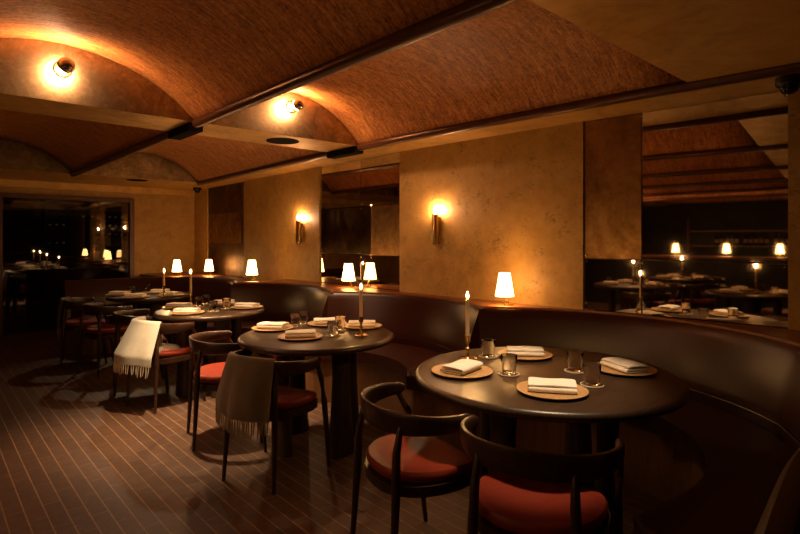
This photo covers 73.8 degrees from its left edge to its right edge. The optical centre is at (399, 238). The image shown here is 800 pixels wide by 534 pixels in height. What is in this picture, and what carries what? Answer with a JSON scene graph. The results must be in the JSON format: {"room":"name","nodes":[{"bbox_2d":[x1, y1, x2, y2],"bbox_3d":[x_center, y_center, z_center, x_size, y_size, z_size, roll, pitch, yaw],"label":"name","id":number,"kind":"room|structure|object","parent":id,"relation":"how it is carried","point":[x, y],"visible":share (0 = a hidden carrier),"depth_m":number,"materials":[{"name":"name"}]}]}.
{"room":"restaurant","nodes":[
{"label":"restaurant","id":0,"kind":"room"},
{"bbox_2d":[3,198,127,328],"bbox_3d":[-8.092,0.050,6.637,11.500,2.700,0.100,0,0,-42],"label":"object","id":1,"kind":"structure","parent":0,"point":[21,285],"depth_m":8.71,"materials":[{"name":"glass"}]},
{"bbox_2d":[0,186,193,276],"bbox_3d":[-7.532,0.282,5.673,11.037,2.235,0.120,0,0,-42],"label":"wall","id":2,"kind":"structure","parent":0,"point":[164,224],"depth_m":8.80,"materials":[{"name":"paint"}]},
{"bbox_2d":[0,192,134,339],"bbox_3d":[-4.944,0.378,7.980,1.770,2.045,0.130,0,0,-42],"label":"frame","id":3,"kind":"structure","parent":2,"relation":"in","point":[131,202],"depth_m":7.79,"materials":[{"name":"brown wood"}]},
{"bbox_2d":[0,179,194,195],"bbox_3d":[-7.522,-0.785,5.588,10.737,0.100,0.020,0,0,-42],"label":"trim","id":4,"kind":"structure","parent":2,"relation":"attached to","point":[3,182],"depth_m":8.13,"materials":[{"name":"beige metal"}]},
{"bbox_2d":[0,169,195,188],"bbox_3d":[-7.228,-0.850,4.971,10.347,0.030,1.330,0,0,-42],"label":"trim","id":5,"kind":"structure","parent":2,"relation":"attached to","point":[4,173],"depth_m":7.48,"materials":[{"name":"beige paint"}]},
{"bbox_2d":[0,109,321,180],"bbox_3d":[-2.996,-1.019,5.475,3.315,0.382,3.600,0,0,-42],"label":"ceiling","id":6,"kind":"structure","parent":0,"point":[76,144],"depth_m":5.94,"materials":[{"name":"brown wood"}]},
{"bbox_2d":[0,139,70,173],"bbox_3d":[-4.811,-1.023,6.275,1.680,0.374,0.028,0,0,-42],"label":"wall","id":7,"kind":"structure","parent":6,"relation":"attached to","point":[13,155],"depth_m":6.49,"materials":[{"name":"paint"}]},
{"bbox_2d":[83,153,197,182],"bbox_3d":[-3.587,-1.023,7.382,1.621,0.374,0.028,0,0,-42],"label":"wall","id":8,"kind":"structure","parent":6,"relation":"attached to","point":[136,165],"depth_m":7.40,"materials":[{"name":"paint"}]},
{"bbox_2d":[0,93,355,151],"bbox_3d":[-4.280,-0.850,1.570,10.156,0.030,0.470,0,0,-42],"label":"beam","id":9,"kind":"structure","parent":6,"relation":"attached to","point":[7,101],"depth_m":3.72,"materials":[{"name":"beige paint"}]},
{"bbox_2d":[266,138,298,143],"bbox_3d":[-0.997,-0.832,4.532,0.280,0.006,0.280,0,0,-42],"label":"recessed light","id":10,"kind":"object","parent":9,"relation":"attached to","point":[270,140],"visible":1,"depth_m":4.53,"materials":[{"name":"black metal"}]},
{"bbox_2d":[194,188,212,273],"bbox_3d":[-3.298,0.273,9.030,0.173,2.255,0.580,0,0,-42],"label":"wall","id":11,"kind":"structure","parent":0,"point":[201,198],"depth_m":8.94,"materials":[{"name":"paint"}]},
{"bbox_2d":[244,167,330,283],"bbox_3d":[-1.536,0.273,6.977,0.161,2.255,2.035,0,0,-41],"label":"wall","id":12,"kind":"structure","parent":0,"point":[273,204],"depth_m":6.78,"materials":[{"name":"paint"}]},
{"bbox_2d":[208,182,243,276],"bbox_3d":[-2.678,-0.139,8.255,0.068,1.391,1.400,0,0,-41],"label":"wall mirror","id":13,"kind":"object","parent":12,"relation":"attached to","point":[226,202],"visible":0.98,"depth_m":8.21,"materials":[{"name":"brown mirror"}]},
{"bbox_2d":[296,214,302,245],"bbox_3d":[-1.217,-0.105,6.424,0.074,0.381,0.060,0,0,-41],"label":"wall sconce","id":14,"kind":"object","parent":12,"relation":"attached to","point":[299,225],"visible":1,"depth_m":6.40,"materials":[{"name":"gold metal"}]},
{"bbox_2d":[0,324,661,533],"bbox_3d":[-3.285,1.460,1.546,12.000,0.120,14.100,0,0,-42],"label":"floor","id":15,"kind":"structure","parent":0,"point":[74,459],"depth_m":3.25,"materials":[{"name":"wood"}]},
{"bbox_2d":[3,199,127,330],"bbox_3d":[-5.241,0.350,8.554,2.324,2.100,0.440,0,0,-42],"label":"wine rack","id":16,"kind":"object","parent":15,"relation":"on","point":[43,209],"visible":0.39,"depth_m":8.37,"materials":[{"name":"black wood"}]},
{"bbox_2d":[3,236,89,236],"bbox_3d":[-5.241,-0.034,8.554,2.300,0.012,0.420,0,0,-42],"label":"shelf","id":17,"kind":"object","parent":16,"relation":"attached to","point":[3,236],"depth_m":8.12,"materials":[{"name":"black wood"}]},
{"bbox_2d":[3,207,127,212],"bbox_3d":[-5.241,-0.454,8.554,2.300,0.012,0.420,0,0,-42],"label":"shelf","id":18,"kind":"object","parent":16,"relation":"attached to","point":[42,209],"depth_m":8.38,"materials":[{"name":"black wood"}]},
{"bbox_2d":[3,217,127,220],"bbox_3d":[-5.241,-0.314,8.554,2.300,0.012,0.420,0,0,-42],"label":"shelf","id":19,"kind":"object","parent":16,"relation":"attached to","point":[41,218],"depth_m":8.42,"materials":[{"name":"black wood"}]},
{"bbox_2d":[3,227,127,228],"bbox_3d":[-5.241,-0.174,8.554,2.300,0.012,0.420,0,0,-42],"label":"shelf","id":20,"kind":"object","parent":16,"relation":"attached to","point":[3,227],"depth_m":8.53,"materials":[{"name":"black wood"}]},
{"bbox_2d":[3,245,127,246],"bbox_3d":[-5.241,0.106,8.554,2.300,0.012,0.420,0,0,-42],"label":"shelf","id":21,"kind":"object","parent":16,"relation":"attached to","point":[14,245],"depth_m":8.28,"materials":[{"name":"black wood"}]},
{"bbox_2d":[3,250,127,253],"bbox_3d":[-5.241,0.206,8.554,2.300,0.012,0.420,0,0,-42],"label":"shelf","id":22,"kind":"object","parent":16,"relation":"attached to","point":[41,251],"depth_m":8.53,"materials":[{"name":"black wood"}]},
{"bbox_2d":[3,262,127,266],"bbox_3d":[-5.241,0.406,8.554,2.300,0.012,0.420,0,0,-42],"label":"shelf","id":23,"kind":"object","parent":16,"relation":"attached to","point":[42,264],"depth_m":8.36,"materials":[{"name":"black wood"}]},
{"bbox_2d":[60,297,106,366],"bbox_3d":[-3.613,1.039,6.109,0.471,0.725,0.583,0,0,-29],"label":"chair","id":24,"kind":"object","parent":15,"relation":"on","point":[75,303],"visible":0.8,"depth_m":5.91,"materials":[{"name":"brown wood"}]},
{"bbox_2d":[57,297,70,337],"bbox_3d":[-3.805,0.878,6.026,0.135,0.428,0.366,0,0,-29],"label":"throw blanket","id":25,"kind":"object","parent":24,"relation":"on","point":[60,310],"visible":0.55,"depth_m":5.95,"materials":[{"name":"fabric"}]},
{"bbox_2d":[76,302,142,377],"bbox_3d":[-3.083,1.039,5.643,0.583,0.725,0.471,0,0,30],"label":"chair","id":26,"kind":"object","parent":15,"relation":"on","point":[100,331],"visible":0.77,"depth_m":5.46,"materials":[{"name":"brown wood"}]},
{"bbox_2d":[112,309,168,395],"bbox_3d":[-2.443,1.039,5.024,0.471,0.725,0.583,0,0,-29],"label":"chair","id":27,"kind":"object","parent":15,"relation":"on","point":[122,317],"visible":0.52,"depth_m":4.88,"materials":[{"name":"brown wood"}]},
{"bbox_2d":[106,291,189,343],"bbox_3d":[-2.942,1.028,6.265,0.910,0.745,0.910,0,0,35],"label":"round table","id":28,"kind":"object","parent":15,"relation":"on","point":[154,302],"visible":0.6,"depth_m":6.04,"materials":[{"name":"black wood"}]},
{"bbox_2d":[64,277,239,354],"bbox_3d":[-2.916,0.957,6.671,2.282,0.887,1.220,0,0,23],"label":"banquette","id":29,"kind":"object","parent":15,"relation":"on","point":[217,288],"visible":0.2,"depth_m":6.84,"materials":[{"name":"leather"}]},
{"bbox_2d":[79,309,213,322],"bbox_3d":[-2.871,0.983,6.582,2.006,0.095,1.056,0,0,24],"label":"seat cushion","id":30,"kind":"object","parent":29,"relation":"on","point":[110,317],"depth_m":6.51,"materials":[{"name":"fabric"}]},
{"bbox_2d":[125,317,205,413],"bbox_3d":[-2.011,1.039,4.555,0.583,0.725,0.471,0,0,30],"label":"chair","id":31,"kind":"object","parent":15,"relation":"on","point":[171,353],"visible":0.57,"depth_m":4.38,"materials":[{"name":"brown wood"}]},
{"bbox_2d":[113,316,161,378],"bbox_3d":[-2.207,0.887,4.435,0.295,0.447,0.726,0,0,-41],"label":"throw blanket","id":32,"kind":"object","parent":31,"relation":"on","point":[136,347],"visible":0.98,"depth_m":4.27,"materials":[{"name":"beige fabric"}]},
{"bbox_2d":[140,272,262,281],"bbox_3d":[-2.760,0.981,7.674,0.872,0.838,3.309,0,0,-42],"label":"wooden ledge","id":33,"kind":"object","parent":15,"relation":"on","point":[174,274],"visible":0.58,"depth_m":8.21,"materials":[{"name":"red wood"}]},
{"bbox_2d":[172,260,181,275],"bbox_3d":[-3.356,0.439,8.028,0.146,0.245,0.139,0,0,-34],"label":"table lamp","id":34,"kind":"object","parent":33,"relation":"on","point":[176,265],"visible":0.99,"depth_m":7.98,"materials":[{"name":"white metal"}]},
{"bbox_2d":[204,259,213,275],"bbox_3d":[-2.936,0.439,8.205,0.146,0.245,0.139,0,0,-34],"label":"table lamp","id":35,"kind":"object","parent":33,"relation":"on","point":[208,265],"visible":1,"depth_m":8.16,"materials":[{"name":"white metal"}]},
{"bbox_2d":[153,305,263,397],"bbox_3d":[-1.762,1.028,4.960,0.970,0.745,0.970,0,0,20],"label":"round table","id":36,"kind":"object","parent":15,"relation":"on","point":[221,319],"visible":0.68,"depth_m":4.73,"materials":[{"name":"black wood"}]},
{"bbox_2d":[162,305,195,308],"bbox_3d":[-2.101,0.647,5.063,0.298,0.016,0.298,0,0,13],"label":"plate","id":37,"kind":"object","parent":36,"relation":"on","point":[164,307],"visible":0.54,"depth_m":5.01,"materials":[{"name":"brown wood"}]},
{"bbox_2d":[165,302,191,307],"bbox_3d":[-2.101,0.623,5.064,0.201,0.038,0.139,0,0,13],"label":"napkin","id":38,"kind":"object","parent":37,"relation":"on","point":[172,304],"visible":1,"depth_m":5.02,"materials":[{"name":"beige fabric"}]},
{"bbox_2d":[169,310,204,314],"bbox_3d":[-1.870,0.647,4.679,0.298,0.016,0.298,0,0,-2],"label":"plate","id":39,"kind":"object","parent":36,"relation":"on","point":[200,311],"visible":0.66,"depth_m":4.61,"materials":[{"name":"brown wood"}]},
{"bbox_2d":[173,307,200,312],"bbox_3d":[-1.870,0.623,4.680,0.201,0.038,0.139,0,0,-2],"label":"napkin","id":40,"kind":"object","parent":39,"relation":"on","point":[189,309],"visible":1,"depth_m":4.63,"materials":[{"name":"beige fabric"}]},
{"bbox_2d":[231,305,262,308],"bbox_3d":[-1.452,0.647,5.058,0.298,0.016,0.298,0,0,18],"label":"plate","id":41,"kind":"object","parent":36,"relation":"on","point":[259,306],"visible":0.63,"depth_m":5.00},
{"bbox_2d":[234,302,259,307],"bbox_3d":[-1.452,0.623,5.059,0.201,0.038,0.139,0,0,18],"label":"napkin","id":42,"kind":"object","parent":41,"relation":"on","point":[239,304],"visible":1,"depth_m":5.01,"materials":[{"name":"beige fabric"}]},
{"bbox_3d":[-1.690,0.651,4.817,0.103,0.006,0.103,0,0,-42],"label":"coaster","id":43,"kind":"object","parent":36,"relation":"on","visible":0},
{"bbox_2d":[208,300,217,310],"bbox_3d":[-1.690,0.605,4.817,0.081,0.089,0.081,0,0,-2],"label":"tumbler","id":44,"kind":"object","parent":43,"relation":"on","point":[212,304],"visible":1,"depth_m":4.79,"materials":[{"name":"clear glass"}]},
{"bbox_2d":[186,330,262,450],"bbox_3d":[-1.249,1.039,3.786,0.471,0.725,0.583,0,0,-27],"label":"chair","id":45,"kind":"object","parent":15,"relation":"on","point":[206,378],"visible":0.69,"depth_m":3.58,"materials":[{"name":"brown wood"}]},
{"bbox_2d":[189,283,333,363],"bbox_3d":[-1.367,0.957,5.561,1.764,0.887,0.956,0,0,41],"label":"banquette","id":46,"kind":"object","parent":15,"relation":"on","point":[279,301],"visible":0.36,"depth_m":5.94,"materials":[{"name":"leather"}]},
{"bbox_2d":[189,321,261,334],"bbox_3d":[-1.415,0.983,5.505,1.682,0.095,0.808,0,0,41],"label":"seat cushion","id":47,"kind":"object","parent":46,"relation":"on","point":[247,326],"depth_m":5.71,"materials":[{"name":"leather"}]},
{"bbox_2d":[222,349,329,494],"bbox_3d":[-0.758,1.039,3.207,0.583,0.725,0.471,0,0,27],"label":"chair","id":48,"kind":"object","parent":15,"relation":"on","point":[286,402],"visible":0.62,"depth_m":3.07,"materials":[{"name":"brown wood"}]},
{"bbox_2d":[215,352,275,438],"bbox_3d":[-0.912,0.881,3.043,0.480,0.436,0.179,0,0,34],"label":"throw blanket","id":49,"kind":"object","parent":48,"relation":"on","point":[244,392],"visible":0.97,"depth_m":2.95,"materials":[{"name":"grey fabric"}]},
{"bbox_2d":[237,324,393,458],"bbox_3d":[-0.569,1.028,3.678,1.094,0.745,1.094,0,0,-42],"label":"round table","id":50,"kind":"object","parent":15,"relation":"on","point":[343,350],"visible":0.8,"depth_m":3.43,"materials":[{"name":"black wood"}]},
{"bbox_2d":[252,325,293,331],"bbox_3d":[-0.922,0.647,3.866,0.298,0.016,0.298,0,0,13],"label":"plate","id":51,"kind":"object","parent":50,"relation":"on","point":[289,326],"visible":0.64,"depth_m":3.79,"materials":[{"name":"brown wood"}]},
{"bbox_2d":[256,321,288,328],"bbox_3d":[-0.922,0.623,3.867,0.201,0.038,0.139,0,0,13],"label":"napkin","id":52,"kind":"object","parent":51,"relation":"on","point":[263,325],"visible":1,"depth_m":3.82,"materials":[{"name":"beige fabric"}]},
{"bbox_2d":[277,332,322,340],"bbox_3d":[-0.658,0.647,3.527,0.298,0.016,0.298,0,0,-10],"label":"plate","id":53,"kind":"object","parent":50,"relation":"on","point":[318,335],"visible":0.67,"depth_m":3.45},
{"bbox_2d":[285,329,315,337],"bbox_3d":[-0.659,0.623,3.529,0.201,0.038,0.139,0,0,-10],"label":"napkin","id":54,"kind":"object","parent":53,"relation":"on","point":[300,333],"visible":1,"depth_m":3.48,"materials":[{"name":"beige fabric"}]},
{"bbox_2d":[307,321,346,326],"bbox_3d":[-0.558,0.647,4.078,0.298,0.016,0.298,0,0,-12],"label":"plate","id":55,"kind":"object","parent":50,"relation":"on","point":[311,323],"visible":0.43,"depth_m":4.01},
{"bbox_2d":[314,317,334,323],"bbox_3d":[-0.559,0.623,4.079,0.201,0.038,0.139,0,0,-12],"label":"napkin","id":56,"kind":"object","parent":55,"relation":"on","point":[316,320],"visible":0.76,"depth_m":4.03,"materials":[{"name":"beige fabric"}]},
{"bbox_2d":[354,317,367,336],"bbox_3d":[-0.264,0.589,3.601,0.100,0.131,0.100,0,0,-42],"label":"candlestick","id":57,"kind":"object","parent":50,"relation":"on","point":[360,334],"visible":1,"depth_m":3.59,"materials":[{"name":"gold metal"}]},
{"bbox_2d":[359,285,362,316],"bbox_3d":[-0.264,0.421,3.601,0.024,0.242,0.024,0,0,-42],"label":"taper candle","id":58,"kind":"object","parent":57,"relation":"in","point":[360,291],"visible":1,"depth_m":3.59,"materials":[{"name":"beige wax"}]},
{"bbox_2d":[345,323,381,328],"bbox_3d":[-0.281,0.647,3.956,0.298,0.016,0.298,0,0,-2],"label":"plate","id":59,"kind":"object","parent":50,"relation":"on","point":[377,325],"visible":0.48,"depth_m":3.88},
{"bbox_2d":[348,320,374,326],"bbox_3d":[-0.281,0.623,3.957,0.201,0.038,0.139,0,0,-2],"label":"napkin","id":60,"kind":"object","parent":59,"relation":"on","point":[352,323],"visible":0.91,"depth_m":3.90,"materials":[{"name":"beige fabric"}]},
{"bbox_3d":[-0.453,0.651,3.601,0.103,0.006,0.103,0,0,-42],"label":"coaster","id":61,"kind":"object","parent":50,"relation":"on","visible":0},
{"bbox_2d":[327,321,338,335],"bbox_3d":[-0.453,0.605,3.601,0.081,0.089,0.081,0,0,30],"label":"tumbler","id":62,"kind":"object","parent":61,"relation":"on","point":[332,326],"visible":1,"depth_m":3.57,"materials":[{"name":"clear glass"}]},
{"bbox_3d":[-0.429,0.651,3.846,0.103,0.006,0.103,0,0,-42],"label":"coaster","id":63,"kind":"object","parent":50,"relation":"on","visible":0},
{"bbox_2d":[335,316,345,329],"bbox_3d":[-0.429,0.605,3.846,0.081,0.089,0.081,0,0,-13],"label":"tumbler","id":64,"kind":"object","parent":63,"relation":"on","point":[342,319],"visible":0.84,"depth_m":3.82,"materials":[{"name":"clear glass"}]},
{"bbox_3d":[-0.780,0.651,3.978,0.103,0.006,0.103,0,0,-42],"label":"coaster","id":65,"kind":"object","parent":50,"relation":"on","visible":0},
{"bbox_2d":[290,313,300,326],"bbox_3d":[-0.780,0.605,3.978,0.081,0.089,0.081,0,0,-25],"label":"tumbler","id":66,"kind":"object","parent":65,"relation":"on","point":[295,318],"visible":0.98,"depth_m":3.95,"materials":[{"name":"clear glass"}]},
{"bbox_3d":[-0.747,0.651,4.114,0.103,0.006,0.103,0,0,-42],"label":"coaster","id":67,"kind":"object","parent":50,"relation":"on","visible":0},
{"bbox_2d":[298,311,308,323],"bbox_3d":[-0.747,0.605,4.114,0.081,0.089,0.081,0,0,39],"label":"tumbler","id":68,"kind":"object","parent":67,"relation":"on","point":[304,314],"visible":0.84,"depth_m":4.08,"materials":[{"name":"clear glass"}]},
{"bbox_2d":[305,293,485,436],"bbox_3d":[-0.111,0.957,4.426,1.783,0.887,0.939,0,0,42],"label":"banquette","id":69,"kind":"object","parent":15,"relation":"on","point":[423,328],"visible":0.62,"depth_m":4.48,"materials":[{"name":"leather"}]},
{"bbox_2d":[305,343,442,395],"bbox_3d":[-0.158,0.983,4.368,1.713,0.095,0.791,0,0,42],"label":"seat cushion","id":70,"kind":"object","parent":69,"relation":"on","point":[404,359],"depth_m":4.32,"materials":[{"name":"leather"}]},
{"bbox_2d":[350,382,472,533],"bbox_3d":[0.070,1.039,2.327,0.471,0.725,0.583,0,0,-30],"label":"chair","id":71,"kind":"object","parent":15,"relation":"on","point":[410,461],"visible":0.97,"depth_m":2.18,"materials":[{"name":"brown wood"}]},
{"bbox_2d":[460,414,624,533],"bbox_3d":[0.494,1.039,1.919,0.583,0.725,0.471,0,0,28],"label":"chair","id":72,"kind":"object","parent":15,"relation":"on","point":[527,491],"visible":1,"depth_m":1.80,"materials":[{"name":"brown wood"}]},
{"bbox_2d":[415,347,689,533],"bbox_3d":[0.709,1.028,2.630,1.269,0.745,1.269,0,0,20],"label":"round table","id":73,"kind":"object","parent":15,"relation":"on","point":[500,404],"visible":0.68,"depth_m":2.34,"materials":[{"name":"black wood"}]},
{"bbox_2d":[432,363,492,378],"bbox_3d":[0.303,0.647,2.606,0.298,0.016,0.298,0,0,40],"label":"plate","id":74,"kind":"object","parent":73,"relation":"on","point":[485,371],"visible":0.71,"depth_m":2.55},
{"bbox_2d":[440,359,482,375],"bbox_3d":[0.304,0.623,2.605,0.139,0.038,0.201,0,0,40],"label":"napkin","id":75,"kind":"object","parent":74,"relation":"on","point":[460,367],"visible":1,"depth_m":2.56,"materials":[{"name":"beige fabric"}]},
{"bbox_2d":[458,335,476,359],"bbox_3d":[0.367,0.589,2.898,0.100,0.131,0.100,0,0,-42],"label":"candlestick","id":76,"kind":"object","parent":73,"relation":"on","point":[467,340],"visible":0.88,"depth_m":2.89,"materials":[{"name":"gold metal"}]},
{"bbox_2d":[465,291,469,335],"bbox_3d":[0.367,0.414,2.898,0.024,0.257,0.024,0,0,-42],"label":"taper candle","id":77,"kind":"object","parent":76,"relation":"in","point":[467,312],"visible":1,"depth_m":2.89,"materials":[{"name":"beige wax"}]},
{"bbox_2d":[479,354,496,358],"bbox_3d":[0.489,0.651,2.960,0.103,0.006,0.103,0,0,-42],"label":"coaster","id":78,"kind":"object","parent":73,"relation":"on","point":[481,355],"visible":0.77,"depth_m":2.92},
{"bbox_2d":[481,338,494,356],"bbox_3d":[0.489,0.605,2.960,0.081,0.089,0.081,0,0,42],"label":"tumbler","id":79,"kind":"object","parent":78,"relation":"on","point":[487,345],"visible":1,"depth_m":2.93,"materials":[{"name":"clear glass"}]},
{"bbox_2d":[498,371,519,376],"bbox_3d":[0.527,0.651,2.578,0.103,0.006,0.103,0,0,-42],"label":"coaster","id":80,"kind":"object","parent":73,"relation":"on","point":[516,374],"visible":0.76,"depth_m":2.56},
{"bbox_2d":[501,353,517,374],"bbox_3d":[0.527,0.605,2.578,0.081,0.089,0.081,0,0,12],"label":"tumbler","id":81,"kind":"object","parent":80,"relation":"on","point":[508,360],"visible":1,"depth_m":2.55,"materials":[{"name":"clear glass"}]},
{"bbox_2d":[498,349,552,359],"bbox_3d":[0.698,0.647,2.978,0.298,0.016,0.298,0,0,8],"label":"plate","id":82,"kind":"object","parent":73,"relation":"on","point":[547,355],"visible":0.48,"depth_m":2.92,"materials":[{"name":"brown wood"}]},
{"bbox_2d":[506,346,543,355],"bbox_3d":[0.699,0.623,2.979,0.201,0.038,0.139,0,0,8],"label":"napkin","id":83,"kind":"object","parent":82,"relation":"on","point":[519,350],"visible":0.93,"depth_m":2.93,"materials":[{"name":"beige fabric"}]},
{"bbox_2d":[516,381,588,399],"bbox_3d":[0.649,0.647,2.278,0.298,0.016,0.298,0,0,14],"label":"plate","id":84,"kind":"object","parent":73,"relation":"on","point":[582,392],"visible":0.61,"depth_m":2.21,"materials":[{"name":"brown wood"}]},
{"bbox_2d":[528,377,576,393],"bbox_3d":[0.650,0.623,2.279,0.201,0.038,0.139,0,0,14],"label":"napkin","id":85,"kind":"object","parent":84,"relation":"on","point":[535,384],"visible":1,"depth_m":2.23,"materials":[{"name":"beige fabric"}]},
{"bbox_2d":[564,368,582,373],"bbox_3d":[0.865,0.651,2.636,0.103,0.006,0.103,0,0,-42],"label":"coaster","id":86,"kind":"object","parent":73,"relation":"on","point":[566,369],"visible":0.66,"depth_m":2.61,"materials":[{"name":"beige"}]},
{"bbox_2d":[566,351,583,371],"bbox_3d":[0.865,0.605,2.636,0.081,0.089,0.081,0,0,-7],"label":"tumbler","id":87,"kind":"object","parent":86,"relation":"on","point":[574,358],"visible":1,"depth_m":2.61,"materials":[{"name":"clear glass"}]},
{"bbox_2d":[580,381,603,387],"bbox_3d":[0.859,0.651,2.384,0.103,0.006,0.103,0,0,-42],"label":"coaster","id":88,"kind":"object","parent":73,"relation":"on","point":[583,384],"visible":0.69,"depth_m":2.36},
{"bbox_2d":[583,362,601,385],"bbox_3d":[0.859,0.605,2.384,0.081,0.089,0.081,0,0,-14],"label":"tumbler","id":89,"kind":"object","parent":88,"relation":"on","point":[591,370],"visible":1,"depth_m":2.36,"materials":[{"name":"clear glass"}]},
{"bbox_2d":[597,362,656,376],"bbox_3d":[1.112,0.647,2.646,0.298,0.016,0.298,0,0,-15],"label":"plate","id":90,"kind":"object","parent":73,"relation":"on","point":[651,371],"visible":0.48,"depth_m":2.57,"materials":[{"name":"brown wood"}]},
{"bbox_2d":[600,357,649,372],"bbox_3d":[1.113,0.623,2.646,0.139,0.038,0.201,0,0,-15],"label":"napkin","id":91,"kind":"object","parent":90,"relation":"on","point":[624,365],"visible":1,"depth_m":2.60,"materials":[{"name":"beige fabric"}]},
{"bbox_2d":[432,308,799,533],"bbox_3d":[1.143,0.957,2.452,1.643,0.887,3.151,0,0,-6],"label":"banquette","id":92,"kind":"object","parent":15,"relation":"on","point":[726,461],"visible":0.63,"depth_m":2.78,"materials":[{"name":"leather"}]},
{"bbox_2d":[432,395,795,533],"bbox_3d":[1.123,0.983,2.788,1.295,0.095,2.454,0,0,-18],"label":"seat cushion","id":93,"kind":"object","parent":92,"relation":"on","point":[741,459],"depth_m":2.17,"materials":[{"name":"leather"}]},
{"bbox_2d":[0,0,682,143],"bbox_3d":[-0.569,-1.019,2.775,3.292,0.382,2.721,0,0,-42],"label":"ceiling","id":94,"kind":"structure","parent":0,"point":[208,56],"depth_m":3.06,"materials":[{"name":"brown wood"}]},
{"bbox_2d":[0,38,192,120],"bbox_3d":[-2.082,-1.023,3.256,1.680,0.374,0.028,0,0,-42],"label":"wall","id":95,"kind":"structure","parent":94,"relation":"attached to","point":[26,65],"depth_m":3.31,"materials":[{"name":"paint"}]},
{"bbox_2d":[53,57,74,77],"bbox_3d":[-2.009,-1.035,3.198,0.104,0.104,0.154,0,0,-42],"label":"wall lamp","id":96,"kind":"object","parent":95,"relation":"attached to","point":[64,67],"visible":1,"depth_m":3.16,"materials":[{"name":"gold metal"}]},
{"bbox_2d":[210,92,357,145],"bbox_3d":[-0.912,-1.023,4.313,1.473,0.374,0.028,0,0,-42],"label":"wall","id":97,"kind":"structure","parent":94,"relation":"attached to","point":[314,121],"depth_m":4.33,"materials":[{"name":"paint"}]},
{"bbox_2d":[286,98,303,112],"bbox_3d":[-0.830,-1.070,4.264,0.104,0.104,0.154,0,0,-42],"label":"wall lamp","id":98,"kind":"object","parent":97,"relation":"attached to","point":[297,104],"visible":1,"depth_m":4.23,"materials":[{"name":"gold metal"}]},
{"bbox_2d":[400,121,590,309],"bbox_3d":[0.704,0.273,4.495,0.166,2.255,1.864,0,0,-45],"label":"wall","id":99,"kind":"structure","parent":0,"point":[512,203],"depth_m":4.28,"materials":[{"name":"paint"}]},
{"bbox_2d":[321,153,399,290],"bbox_3d":[-0.436,-0.167,5.659,0.068,1.334,1.400,0,0,-42],"label":"wall mirror","id":100,"kind":"object","parent":99,"relation":"attached to","point":[360,199],"visible":0.98,"depth_m":5.56,"materials":[{"name":"black mirror"}]},
{"bbox_2d":[432,206,440,247],"bbox_3d":[0.316,-0.105,4.720,0.074,0.381,0.060,0,0,-44],"label":"wall sconce","id":101,"kind":"object","parent":99,"relation":"attached to","point":[436,219],"visible":1,"depth_m":4.69,"materials":[{"name":"gold metal"}]},
{"bbox_2d":[196,62,799,185],"bbox_3d":[0.873,-0.818,3.747,0.391,0.089,11.411,0,0,-44],"label":"trim","id":102,"kind":"structure","parent":99,"relation":"attached to","point":[681,86],"depth_m":3.42,"materials":[{"name":"brown wood"}]},
{"bbox_2d":[236,279,799,345],"bbox_3d":[0.244,0.516,4.474,0.783,0.031,5.478,0,0,-43],"label":"wooden ledge","id":103,"kind":"object","parent":99,"relation":"attached to","point":[790,336],"visible":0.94,"depth_m":3.91,"materials":[{"name":"red wood"}]},
{"bbox_2d":[246,260,257,280],"bbox_3d":[-1.780,0.378,6.419,0.146,0.245,0.139,0,0,-34],"label":"table lamp","id":104,"kind":"object","parent":103,"relation":"on","point":[251,267],"visible":1,"depth_m":6.38,"materials":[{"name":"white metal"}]},
{"bbox_2d":[342,264,354,287],"bbox_3d":[-0.529,0.378,5.514,0.146,0.245,0.139,0,0,-34],"label":"table lamp","id":105,"kind":"object","parent":103,"relation":"on","point":[348,272],"visible":1,"depth_m":5.47,"materials":[{"name":"white fabric"}]},
{"bbox_2d":[495,273,513,305],"bbox_3d":[0.790,0.378,4.010,0.146,0.245,0.139,0,0,-34],"label":"table lamp","id":106,"kind":"object","parent":103,"relation":"on","point":[504,288],"visible":1,"depth_m":3.97,"materials":[{"name":"white fabric"}]},
{"bbox_2d":[585,92,787,327],"bbox_3d":[1.760,-0.167,3.403,1.187,1.334,0.068,0,0,44],"label":"wall mirror","id":107,"kind":"object","parent":99,"relation":"attached to","point":[686,207],"visible":0.97,"depth_m":3.31,"materials":[{"name":"black mirror"}]},
{"bbox_2d":[218,274,787,328],"bbox_3d":[0.539,-0.018,5.131,0.476,2.835,13.913,0,0,-44],"label":"wall","id":108,"kind":"structure","parent":0,"point":[218,274],"depth_m":3.54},
{"bbox_2d":[788,88,799,329],"bbox_3d":[3.794,0.273,1.575,4.288,2.255,0.186,0,0,42],"label":"wall","id":109,"kind":"structure","parent":0,"point":[794,99],"depth_m":2.94,"materials":[{"name":"paint"}]},
{"bbox_2d":[174,76,779,189],"bbox_3d":[0.661,-0.850,4.430,0.971,0.030,12.730,0,0,-44],"label":"ceiling beam","id":110,"kind":"structure","parent":109,"relation":"attached to","point":[762,86],"depth_m":3.75,"materials":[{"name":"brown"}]},
{"bbox_2d":[775,73,799,94],"bbox_3d":[2.007,-0.789,2.745,0.126,0.091,0.126,0,0,-42],"label":"dome camera","id":111,"kind":"object","parent":109,"relation":"attached to","point":[789,84],"visible":1,"depth_m":2.71,"materials":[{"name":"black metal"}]},
{"bbox_3d":[1.850,-1.019,-1.091,1.694,0.382,2.900,0,0,-42],"label":"ceiling","id":112,"kind":"structure","parent":0,"visible":0},
{"bbox_2d":[70,0,519,176],"bbox_3d":[-0.378,-0.818,2.624,0.100,0.089,11.400,0,0,-42],"label":"trim","id":113,"kind":"structure","parent":112,"relation":"attached to","point":[466,11],"depth_m":2.50,"materials":[{"name":"brown metal"}]},
{"bbox_2d":[529,0,799,81],"bbox_3d":[-1.632,-0.850,-1.152,10.433,0.030,1.680,0,0,-42],"label":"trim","id":114,"kind":"structure","parent":112,"relation":"attached to","point":[690,40],"depth_m":2.13,"materials":[{"name":"paint"}]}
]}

